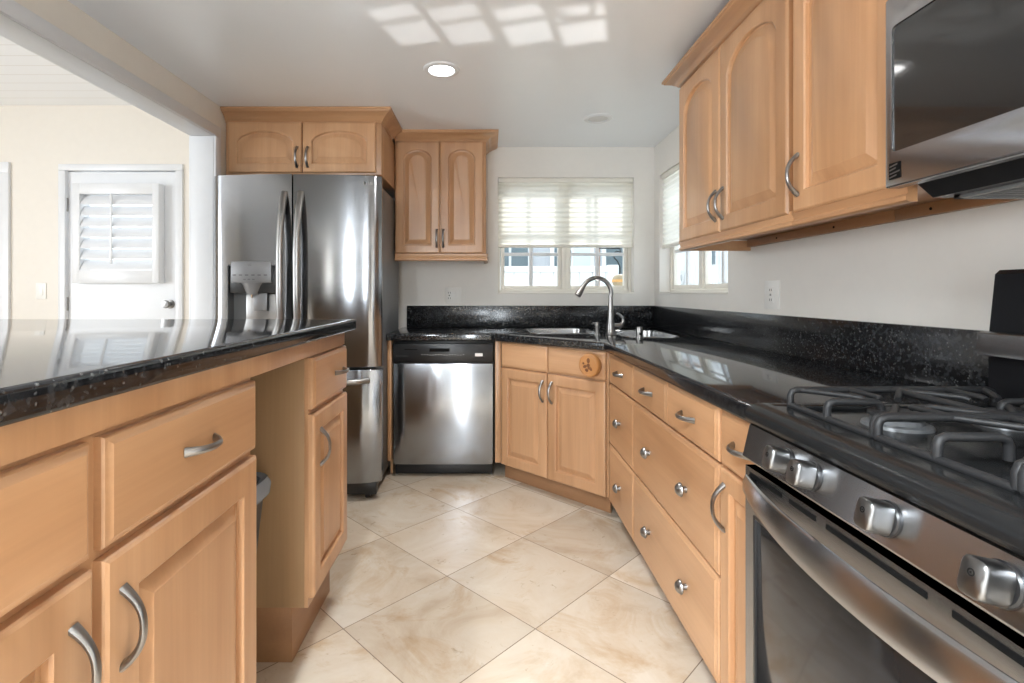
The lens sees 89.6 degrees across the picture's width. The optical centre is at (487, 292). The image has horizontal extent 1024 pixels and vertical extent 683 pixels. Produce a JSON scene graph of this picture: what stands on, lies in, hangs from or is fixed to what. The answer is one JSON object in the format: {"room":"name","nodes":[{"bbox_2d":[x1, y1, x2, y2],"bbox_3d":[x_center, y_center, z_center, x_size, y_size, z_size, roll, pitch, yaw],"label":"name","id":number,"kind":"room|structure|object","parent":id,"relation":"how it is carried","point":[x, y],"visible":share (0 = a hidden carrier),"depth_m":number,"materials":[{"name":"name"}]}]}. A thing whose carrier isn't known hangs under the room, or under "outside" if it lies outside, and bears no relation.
{"room":"kitchen","nodes":[
{"label":"kitchen","id":0,"kind":"room"},
{"bbox_2d":[0,36,130,104],"bbox_3d":[-3.553,-1.478,0.645,3.895,0.195,6.590,0,0,0],"label":"ceiling","id":1,"kind":"structure","parent":0,"point":[26,78],"depth_m":3.41,"materials":[{"name":"white wood"}]},
{"bbox_2d":[72,183,164,282],"bbox_3d":[-2.700,-0.433,3.765,0.630,0.723,0.074,0,0,0],"label":"shutter","id":2,"kind":"object","parent":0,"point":[84,270],"depth_m":3.74,"materials":[{"name":"white paint"}]},
{"bbox_2d":[14,0,225,174],"bbox_3d":[-1.605,-0.115,0.645,0.120,2.530,6.290,0,0,0],"label":"wall","id":3,"kind":"structure","parent":0,"point":[62,14],"depth_m":2.18,"materials":[{"name":"beige paint"}]},
{"bbox_2d":[0,0,220,318],"bbox_3d":[-1.605,0.102,0.877,0.152,2.095,4.155,0,0,0],"label":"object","id":4,"kind":"structure","parent":3,"relation":"attached to","point":[19,25],"depth_m":2.51,"materials":[{"name":"white paint"}]},
{"bbox_2d":[0,105,653,448],"bbox_3d":[-2.062,-0.115,3.865,6.875,2.530,0.150,0,0,0],"label":"wall","id":5,"kind":"structure","parent":0,"point":[34,139],"depth_m":3.79,"materials":[{"name":"beige paint"}]},
{"bbox_2d":[0,162,10,318],"bbox_3d":[-4.005,0.095,3.780,0.990,2.110,0.023,0,0,0],"label":"trim","id":6,"kind":"structure","parent":5,"relation":"attached to","point":[5,167],"depth_m":3.77,"materials":[{"name":"white paint"}]},
{"bbox_2d":[36,283,45,298],"bbox_3d":[-3.285,-0.015,3.784,0.075,0.120,0.011,0,0,0],"label":"light switch","id":7,"kind":"object","parent":5,"relation":"attached to","point":[40,287],"visible":1,"depth_m":3.78,"materials":[{"name":"white plastic"}]},
{"bbox_2d":[66,172,174,318],"bbox_3d":[-2.700,0.124,3.783,0.823,2.035,0.125,0,0,0],"label":"door","id":8,"kind":"structure","parent":5,"relation":"in","point":[97,289],"depth_m":3.77,"materials":[{"name":"white paint"}]},
{"bbox_2d":[58,164,183,318],"bbox_3d":[-2.695,0.102,3.816,0.910,2.095,0.088,0,0,0],"label":"trim","id":9,"kind":"structure","parent":5,"relation":"attached to","point":[63,169],"depth_m":3.77,"materials":[{"name":"white paint"}]},
{"bbox_2d":[220,106,401,197],"bbox_3d":[-1.052,-0.884,3.365,0.981,0.379,0.801,0,0,0],"label":"upper cabinet","id":10,"kind":"object","parent":5,"relation":"attached to","point":[334,140],"visible":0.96,"depth_m":3.01,"materials":[{"name":"brown wood"}]},
{"bbox_2d":[394,129,498,263],"bbox_3d":[-0.278,-0.644,3.583,0.694,0.858,0.410,0,0,0],"label":"upper cabinet","id":11,"kind":"object","parent":5,"relation":"attached to","point":[440,174],"visible":1,"depth_m":3.44,"materials":[{"name":"brown wood"}]},
{"bbox_2d":[445,287,460,302],"bbox_3d":[-0.255,0.018,3.784,0.118,0.118,0.012,0,0,0],"label":"wall outlet","id":12,"kind":"object","parent":5,"relation":"attached to","point":[452,294],"visible":1,"depth_m":3.78,"materials":[{"name":"white plastic"}]},
{"bbox_2d":[447,291,451,299],"bbox_3d":[-0.283,0.018,3.783,0.033,0.068,0.005,0,0,0],"label":"receptacle","id":13,"kind":"object","parent":12,"relation":"attached to","point":[449,293],"depth_m":3.78,"materials":[{"name":"white plastic"}]},
{"bbox_2d":[407,306,651,326],"bbox_3d":[0.304,0.171,3.779,1.798,0.156,0.020,0,0,0],"label":"backsplash","id":14,"kind":"structure","parent":5,"relation":"attached to","point":[417,316],"depth_m":3.77,"materials":[{"name":"black stone"}]},
{"bbox_2d":[498,183,633,293],"bbox_3d":[0.574,-0.422,3.856,1.005,0.855,0.139,0,0,0],"label":"window","id":15,"kind":"structure","parent":5,"relation":"in","point":[563,255],"depth_m":3.88,"materials":[{"name":"white paint"}]},
{"bbox_2d":[498,178,632,247],"bbox_3d":[0.574,-0.591,3.821,0.995,0.516,0.042,0,0,0],"label":"cellular shade","id":16,"kind":"object","parent":15,"relation":"attached to","point":[533,212],"visible":1,"depth_m":3.81,"materials":[{"name":"fabric"}]},
{"bbox_2d":[68,0,729,146],"bbox_3d":[-0.115,-1.325,0.645,2.980,0.500,6.590,0,0,0],"label":"ceiling","id":17,"kind":"structure","parent":0,"point":[531,71],"depth_m":2.33,"materials":[{"name":"paint"}]},
{"bbox_2d":[423,61,459,77],"bbox_3d":[-0.223,-1.070,2.475,0.176,0.010,0.176,0,0,0],"label":"recessed light","id":18,"kind":"object","parent":17,"relation":"in","point":[440,69],"visible":1,"depth_m":2.47,"materials":[{"name":"white paint"}]},
{"bbox_2d":[584,113,612,123],"bbox_3d":[0.676,-1.070,3.165,0.176,0.010,0.176,0,0,0],"label":"recessed light","id":19,"kind":"object","parent":17,"relation":"in","point":[595,118],"visible":1,"depth_m":3.15,"materials":[{"name":"white paint"}]},
{"bbox_2d":[256,449,716,682],"bbox_3d":[-2.062,1.180,0.645,6.875,0.060,6.590,0,0,0],"label":"floor","id":20,"kind":"structure","parent":0,"point":[495,577],"depth_m":1.93,"materials":[{"name":"tile"}]},
{"bbox_2d":[0,378,255,682],"bbox_3d":[-0.843,0.648,0.724,0.675,1.003,0.978,0,0,0],"label":"base cabinet","id":21,"kind":"object","parent":20,"relation":"on","point":[128,549],"visible":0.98,"depth_m":0.79,"materials":[{"name":"brown wood"}]},
{"bbox_2d":[0,319,355,466],"bbox_3d":[-1.336,0.150,0.868,1.628,0.094,2.335,0,0,0],"label":"countertop","id":22,"kind":"structure","parent":21,"relation":"on","point":[63,381],"depth_m":0.90,"materials":[{"name":"black stone"}]},
{"bbox_2d":[256,472,270,554],"bbox_3d":[-0.850,0.848,1.412,0.406,0.604,0.340,0,0,0],"label":"trash can","id":23,"kind":"object","parent":20,"relation":"on","point":[263,482],"visible":0.16,"depth_m":1.50,"materials":[{"name":"grey plastic"}]},
{"bbox_2d":[250,345,348,661],"bbox_3d":[-0.843,0.648,1.794,0.675,1.003,0.382,0,0,0],"label":"base cabinet","id":24,"kind":"object","parent":20,"relation":"on","point":[301,405],"visible":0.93,"depth_m":1.60,"materials":[{"name":"brown wood"}]},
{"bbox_2d":[214,174,397,497],"bbox_3d":[-1.055,0.252,3.169,0.928,1.797,0.901,0,0,0],"label":"refrigerator","id":25,"kind":"object","parent":20,"relation":"on","point":[287,246],"visible":0.7,"depth_m":2.82,"materials":[{"name":"silver metal"}]},
{"bbox_2d":[229,266,275,292],"bbox_3d":[-1.269,-0.074,2.849,0.300,0.148,0.058,0,0,0],"label":"water dispenser","id":26,"kind":"object","parent":25,"relation":"attached to","point":[242,279],"depth_m":2.80,"materials":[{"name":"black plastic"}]},
{"bbox_2d":[387,341,394,473],"bbox_3d":[-0.613,0.723,3.494,0.024,0.855,0.588,0,0,0],"label":"end panel","id":27,"kind":"object","parent":20,"relation":"on","point":[389,343],"visible":0.34,"depth_m":3.20,"materials":[{"name":"brown wood"}]},
{"bbox_2d":[393,341,493,473],"bbox_3d":[-0.279,0.725,3.486,0.632,0.850,0.578,0,0,0],"label":"dishwasher","id":28,"kind":"object","parent":20,"relation":"on","point":[443,391],"visible":0.98,"depth_m":3.20,"materials":[{"name":"silver metal"}]},
{"bbox_2d":[495,341,611,512],"bbox_3d":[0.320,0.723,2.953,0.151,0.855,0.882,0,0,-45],"label":"base cabinet","id":29,"kind":"object","parent":20,"relation":"on","point":[555,417],"depth_m":2.86,"materials":[{"name":"brown wood"}]},
{"bbox_2d":[579,353,601,376],"bbox_3d":[0.527,0.372,2.659,0.124,0.124,0.040,0,0,45],"label":"carved plaque","id":30,"kind":"object","parent":29,"relation":"attached to","point":[590,365],"visible":1,"depth_m":2.64,"materials":[{"name":"brown wood"}]},
{"bbox_2d":[609,354,636,540],"bbox_3d":[0.897,0.723,2.368,0.653,0.855,0.435,0,0,0],"label":"base cabinet","id":31,"kind":"object","parent":20,"relation":"on","point":[622,401],"visible":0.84,"depth_m":2.33,"materials":[{"name":"brown wood"}]},
{"bbox_2d":[634,366,725,682],"bbox_3d":[0.897,0.723,1.750,0.653,0.855,0.797,0,0,0],"label":"base cabinet","id":32,"kind":"object","parent":20,"relation":"on","point":[678,464],"visible":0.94,"depth_m":1.60,"materials":[{"name":"brown wood"}]},
{"bbox_2d":[386,327,987,422],"bbox_3d":[0.299,0.272,2.449,1.849,0.045,2.681,0,0,0],"label":"countertop","id":33,"kind":"structure","parent":32,"relation":"on","point":[730,377],"depth_m":1.82,"materials":[{"name":"black stone"}]},
{"bbox_2d":[591,322,599,334],"bbox_3d":[0.639,0.211,3.065,0.059,0.076,0.038,0,0,28],"label":"soap dispenser","id":34,"kind":"object","parent":33,"relation":"on","point":[595,323],"visible":0.99,"depth_m":3.05,"materials":[{"name":"silver metal"}]},
{"bbox_2d":[575,276,624,335],"bbox_3d":[0.658,0.074,3.028,0.299,0.350,0.066,0,0,0],"label":"faucet","id":35,"kind":"object","parent":33,"relation":"on","point":[611,325],"visible":1,"depth_m":3.02,"materials":[{"name":"silver metal"}]},
{"bbox_2d":[526,328,679,337],"bbox_3d":[0.676,0.334,3.244,0.835,0.178,0.736,0,0,0],"label":"sink","id":36,"kind":"object","parent":33,"relation":"in","point":[626,333],"visible":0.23,"depth_m":3.40,"materials":[{"name":"silver metal"}]},
{"bbox_2d":[635,327,643,337],"bbox_3d":[0.842,0.218,2.865,0.048,0.061,0.048,0,0,0],"label":"air gap","id":37,"kind":"object","parent":33,"relation":"on","point":[639,330],"visible":1,"depth_m":2.85,"materials":[{"name":"silver metal"}]},
{"bbox_2d":[710,409,753,682],"bbox_3d":[0.897,0.723,1.232,0.653,0.855,0.239,0,0,0],"label":"base cabinet","id":38,"kind":"object","parent":20,"relation":"on","point":[734,428],"visible":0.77,"depth_m":1.29,"materials":[{"name":"brown wood"}]},
{"bbox_2d":[742,269,1023,682],"bbox_3d":[0.854,0.550,0.720,0.730,1.199,0.776,0,0,0],"label":"gas range","id":39,"kind":"object","parent":20,"relation":"on","point":[884,542],"visible":1,"depth_m":0.78,"materials":[{"name":"silver metal"}]},
{"bbox_2d":[745,403,1023,556],"bbox_3d":[0.884,0.256,0.720,0.669,0.042,0.768,0,0,0],"label":"cooktop","id":40,"kind":"object","parent":39,"relation":"in","point":[967,491],"depth_m":0.75,"materials":[{"name":"grey metal"}]},
{"bbox_2d":[654,126,1023,330],"bbox_3d":[1.300,0.037,0.645,0.150,2.225,6.290,0,0,0],"label":"wall","id":41,"kind":"structure","parent":0,"point":[939,270],"depth_m":1.62,"materials":[{"name":"beige paint"}]},
{"bbox_2d":[661,164,679,248],"bbox_3d":[1.256,-0.576,3.155,0.042,0.526,1.044,0,0,0],"label":"cellular shade","id":42,"kind":"object","parent":41,"relation":"attached to","point":[670,179],"visible":0.34,"depth_m":3.51,"materials":[{"name":"fabric"}]},
{"bbox_2d":[659,245,727,293],"bbox_3d":[1.290,-0.417,3.155,0.139,0.845,1.054,0,0,0],"label":"window","id":43,"kind":"structure","parent":41,"relation":"in","point":[705,286],"depth_m":3.15,"materials":[{"name":"white paint"}]},
{"bbox_2d":[765,280,779,308],"bbox_3d":[1.220,0.008,2.215,0.011,0.122,0.112,0,0,0],"label":"wall outlet","id":44,"kind":"object","parent":41,"relation":"attached to","point":[772,288],"visible":1,"depth_m":2.20,"materials":[{"name":"white plastic"}]},
{"bbox_2d":[769,287,772,302],"bbox_3d":[1.218,0.008,2.215,0.005,0.068,0.034,0,0,0],"label":"receptacle","id":45,"kind":"object","parent":44,"relation":"attached to","point":[770,288],"depth_m":2.21,"materials":[{"name":"white plastic"}]},
{"bbox_2d":[662,0,897,250],"bbox_3d":[1.030,-0.606,2.005,0.386,0.817,0.960,0,0,0],"label":"upper cabinet","id":46,"kind":"object","parent":41,"relation":"attached to","point":[735,82],"visible":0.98,"depth_m":1.84,"materials":[{"name":"brown wood"}]},
{"bbox_2d":[652,306,987,395],"bbox_3d":[1.214,0.171,2.448,0.020,0.156,2.680,0,0,0],"label":"backsplash","id":47,"kind":"structure","parent":41,"relation":"attached to","point":[939,356],"depth_m":1.69,"materials":[{"name":"black stone"}]},
{"bbox_2d":[785,0,1023,225],"bbox_3d":[1.030,-0.606,1.315,0.386,0.817,0.415,0,0,0],"label":"upper cabinet","id":48,"kind":"object","parent":41,"relation":"attached to","point":[838,159],"visible":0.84,"depth_m":1.32,"materials":[{"name":"brown wood"}]},
{"bbox_2d":[886,0,1023,198],"bbox_3d":[1.008,-0.407,0.720,0.425,0.429,0.760,0,0,0],"label":"microwave","id":49,"kind":"object","parent":41,"relation":"attached to","point":[955,68],"visible":1,"depth_m":0.95,"materials":[{"name":"grey metal"}]},
{"bbox_2d":[918,157,1023,198],"bbox_3d":[1.052,-0.214,0.720,0.318,0.042,0.720,0,0,0],"label":"vent hood","id":50,"kind":"object","parent":49,"relation":"attached to","point":[1005,180],"depth_m":0.98,"materials":[{"name":"grey paint"}]},
{"label":"outside","id":51,"kind":"structure","parent":0,"visible":0},
{"bbox_3d":[5.000,1.475,9.995,18.000,0.050,12.010,0,0,0],"label":"ground","id":52,"kind":"structure","parent":51,"visible":0},
{"bbox_2d":[500,265,618,288],"bbox_3d":[-0.047,0.565,5.920,3.086,1.770,0.100,0,0,0],"label":"fence","id":53,"kind":"object","parent":52,"relation":"on","point":[513,275],"visible":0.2,"depth_m":5.90,"materials":[{"name":"white plastic"}]},
{"bbox_2d":[500,248,622,273],"bbox_3d":[1.500,-0.850,11.500,9.800,4.600,4.000,0,0,0],"label":"house","id":54,"kind":"structure","parent":52,"relation":"on","point":[508,260],"depth_m":9.93,"materials":[{"name":"grey"}]},
{"bbox_2d":[680,251,721,284],"bbox_3d":[4.425,-0.150,5.900,2.550,3.200,7.800,0,0,0],"label":"house","id":55,"kind":"structure","parent":52,"relation":"on","point":[716,255],"depth_m":7.87,"materials":[{"name":"white plastic"}]},
{"bbox_2d":[680,270,683,284],"bbox_3d":[3.177,-0.250,8.450,0.026,0.250,0.160,0,0,0],"label":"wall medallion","id":56,"kind":"object","parent":55,"relation":"attached to","point":[681,272],"visible":0.96,"depth_m":8.43,"materials":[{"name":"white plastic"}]},
{"bbox_3d":[0.967,0.000,4.550,0.120,2.900,0.120,0,0,0],"label":"porch post","id":57,"kind":"object","parent":52,"relation":"on","visible":0},
{"bbox_2d":[599,248,622,285],"bbox_3d":[1.041,-0.219,4.378,0.310,0.355,0.135,0,0,41],"label":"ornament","id":58,"kind":"object","parent":57,"relation":"hanging from","point":[617,280],"visible":0.62,"depth_m":4.29,"materials":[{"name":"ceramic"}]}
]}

